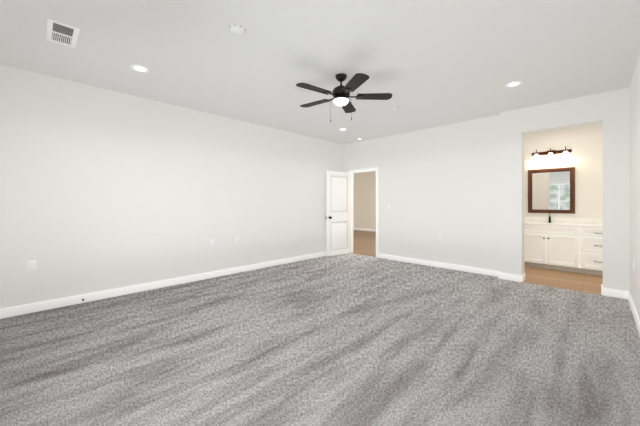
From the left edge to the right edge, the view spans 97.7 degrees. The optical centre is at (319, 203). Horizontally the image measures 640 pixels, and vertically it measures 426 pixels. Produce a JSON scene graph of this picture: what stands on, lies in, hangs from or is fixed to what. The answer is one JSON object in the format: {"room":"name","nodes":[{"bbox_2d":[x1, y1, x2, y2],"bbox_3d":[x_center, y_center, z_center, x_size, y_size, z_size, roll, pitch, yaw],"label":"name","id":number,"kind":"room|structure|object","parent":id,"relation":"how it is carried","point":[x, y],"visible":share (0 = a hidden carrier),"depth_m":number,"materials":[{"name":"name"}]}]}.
{"room":"empty bedroom","nodes":[
{"label":"empty bedroom","id":0,"kind":"room"},
{"bbox_2d":[0,64,343,308],"bbox_3d":[-1.568,-0.130,4.998,0.120,2.740,6.080,0,0,45],"label":"wall","id":1,"kind":"structure","parent":0,"point":[102,189],"depth_m":3.89,"materials":[{"name":"paint"}]},
{"bbox_2d":[27,260,35,271],"bbox_3d":[-3.277,0.710,3.179,0.008,0.116,0.072,0,0,45],"label":"electrical outlet","id":2,"kind":"object","parent":1,"relation":"attached to","point":[31,265],"visible":1,"depth_m":3.18,"materials":[{"name":"white plastic"}]},
{"bbox_2d":[0,252,325,318],"bbox_3d":[-1.478,1.190,4.994,0.014,0.100,5.960,0,0,45],"label":"baseboard","id":3,"kind":"structure","parent":1,"relation":"attached to","point":[32,308],"depth_m":3.87,"materials":[{"name":"white wood"}]},
{"bbox_2d":[0,253,639,425],"bbox_3d":[0.248,1.265,3.286,4.870,0.050,5.960,0,0,45],"label":"floor","id":4,"kind":"structure","parent":0,"point":[349,339],"depth_m":2.31,"materials":[{"name":"grey carpet"}]},
{"bbox_2d":[0,0,639,144],"bbox_3d":[0.248,-1.550,3.286,5.110,0.100,6.200,0,0,45],"label":"ceiling","id":5,"kind":"structure","parent":0,"point":[426,64],"depth_m":2.80,"materials":[{"name":"paint"}]},
{"bbox_2d":[46,18,79,47],"bbox_3d":[-2.279,-1.495,2.474,0.420,0.009,0.200,0,0,45],"label":"ceiling vent","id":6,"kind":"object","parent":5,"relation":"in","point":[61,33],"visible":1,"depth_m":2.46,"materials":[{"name":"white metal"}]},
{"bbox_2d":[130,64,149,72],"bbox_3d":[-1.996,-1.496,3.101,0.184,0.008,0.184,0,0,45],"label":"recessed light","id":7,"kind":"object","parent":5,"relation":"in","point":[139,68],"visible":1,"depth_m":3.10,"materials":[{"name":"white plastic"}]},
{"bbox_2d":[229,23,244,34],"bbox_3d":[-0.709,-1.483,2.390,0.130,0.034,0.130,0,0,45],"label":"smoke detector","id":8,"kind":"object","parent":5,"relation":"attached to","point":[236,28],"visible":0.98,"depth_m":2.36,"materials":[{"name":"white plastic"}]},
{"bbox_2d":[296,73,391,121],"bbox_3d":[0.214,-1.228,3.287,1.139,0.543,1.140,0,0,45],"label":"fan","id":9,"kind":"object","parent":5,"relation":"hanging from","point":[340,93],"visible":1,"depth_m":3.22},
{"bbox_2d":[505,81,522,86],"bbox_3d":[2.428,-1.496,3.506,0.184,0.008,0.184,0,0,45],"label":"recessed light","id":10,"kind":"object","parent":5,"relation":"in","point":[514,84],"visible":0.96,"depth_m":3.50,"materials":[{"name":"white plastic"}]},
{"bbox_2d":[352,230,375,256],"bbox_3d":[1.540,1.268,9.688,4.900,0.044,4.960,0,0,45],"label":"floor","id":11,"kind":"structure","parent":0,"point":[364,242],"depth_m":8.71,"materials":[{"name":"brown wood"}]},
{"bbox_2d":[353,171,375,228],"bbox_3d":[3.327,-0.130,11.494,5.140,2.740,0.120,0,0,45],"label":"wall","id":12,"kind":"structure","parent":0,"point":[364,200],"depth_m":12.69,"materials":[{"name":"paint"}]},
{"bbox_2d":[353,228,375,231],"bbox_3d":[3.280,1.190,11.446,4.900,0.100,0.014,0,0,45],"label":"baseboard","id":13,"kind":"structure","parent":12,"relation":"attached to","point":[374,230],"depth_m":12.68,"materials":[{"name":"white wood"}]},
{"bbox_2d":[344,115,499,270],"bbox_3d":[1.832,-0.130,5.995,3.550,2.740,0.120,0,0,45],"label":"wall","id":14,"kind":"structure","parent":0,"point":[443,181],"depth_m":5.41,"materials":[{"name":"paint"}]},
{"bbox_2d":[348,167,377,257],"bbox_3d":[1.065,0.202,6.754,0.886,2.077,0.152,0,0,45],"label":"door frame","id":15,"kind":"structure","parent":14,"relation":"attached to","point":[363,170],"depth_m":6.65,"materials":[{"name":"white wood"}]},
{"bbox_2d":[326,171,350,255],"bbox_3d":[0.462,0.233,6.733,0.757,1.998,0.171,0,0,-36],"label":"door","id":16,"kind":"structure","parent":15,"relation":"attached to","point":[338,213],"depth_m":6.70,"materials":[{"name":"painted wood"},{"name":"black metal"}]},
{"bbox_2d":[378,253,499,276],"bbox_3d":[2.188,1.190,5.545,2.411,0.100,0.020,0,0,45],"label":"baseboard","id":17,"kind":"structure","parent":14,"relation":"attached to","point":[404,259],"depth_m":5.37,"materials":[{"name":"white wood"}]},
{"bbox_2d":[523,266,602,294],"bbox_3d":[3.749,1.268,5.189,2.570,0.044,1.890,0,0,45],"label":"floor","id":18,"kind":"structure","parent":0,"point":[583,282],"depth_m":4.58,"materials":[{"name":"brown wood"}]},
{"bbox_2d":[524,225,602,275],"bbox_3d":[4.609,0.829,5.250,1.425,0.822,0.586,0,0,45],"label":"bathroom vanity","id":19,"kind":"object","parent":18,"relation":"on","point":[570,244],"depth_m":5.07,"materials":[{"name":"white wood"}]},
{"bbox_2d":[524,221,602,228],"bbox_3d":[4.616,0.402,5.258,1.425,0.032,0.565,0,0,45],"label":"countertop","id":20,"kind":"structure","parent":19,"relation":"on","point":[525,222],"depth_m":5.44,"materials":[{"name":"white stone"}]},
{"bbox_2d":[524,124,602,218],"bbox_3d":[4.456,-0.130,5.903,2.810,2.740,0.120,0,0,45],"label":"wall","id":21,"kind":"structure","parent":0,"point":[585,145],"depth_m":5.37,"materials":[{"name":"paint"}]},
{"bbox_2d":[528,167,574,213],"bbox_3d":[4.633,-0.253,5.620,0.730,0.895,0.030,0,0,45],"label":"bathroom mirror","id":22,"kind":"object","parent":21,"relation":"attached to","point":[552,190],"visible":1,"depth_m":5.60,"materials":[{"name":"brown wood"}]},
{"bbox_2d":[531,146,571,159],"bbox_3d":[4.586,-1.000,5.558,0.620,0.208,0.183,0,0,45],"label":"sconce","id":23,"kind":"object","parent":21,"relation":"attached to","point":[550,153],"visible":1,"depth_m":5.55,"materials":[{"name":"white glass"}]},
{"bbox_2d":[524,217,602,224],"bbox_3d":[4.808,0.337,5.451,1.425,0.101,0.020,0,0,45],"label":"backsplash","id":24,"kind":"structure","parent":21,"relation":"attached to","point":[563,221],"depth_m":5.38,"materials":[{"name":"white stone"}]},
{"bbox_2d":[500,88,628,291],"bbox_3d":[3.609,-0.130,4.159,1.560,2.740,0.230,0,0,45],"label":"wall","id":25,"kind":"structure","parent":0,"point":[609,110],"depth_m":3.90,"materials":[{"name":"paint"}]},
{"bbox_2d":[498,271,523,281],"bbox_3d":[3.076,1.190,4.515,0.328,0.100,0.014,0,0,45],"label":"baseboard","id":26,"kind":"structure","parent":25,"relation":"attached to","point":[505,276],"depth_m":4.50,"materials":[{"name":"white wood"}]},
{"bbox_2d":[629,51,639,319],"bbox_3d":[1.940,-0.130,1.449,0.120,2.740,5.970,0,0,45],"label":"wall","id":27,"kind":"structure","parent":0,"point":[634,182],"depth_m":3.11,"materials":[{"name":"paint"}]},
{"bbox_2d":[626,291,639,334],"bbox_3d":[1.935,1.190,1.539,0.014,0.100,5.850,0,0,45],"label":"baseboard","id":28,"kind":"structure","parent":27,"relation":"attached to","point":[628,296],"depth_m":3.05,"materials":[{"name":"white wood"}]}
]}

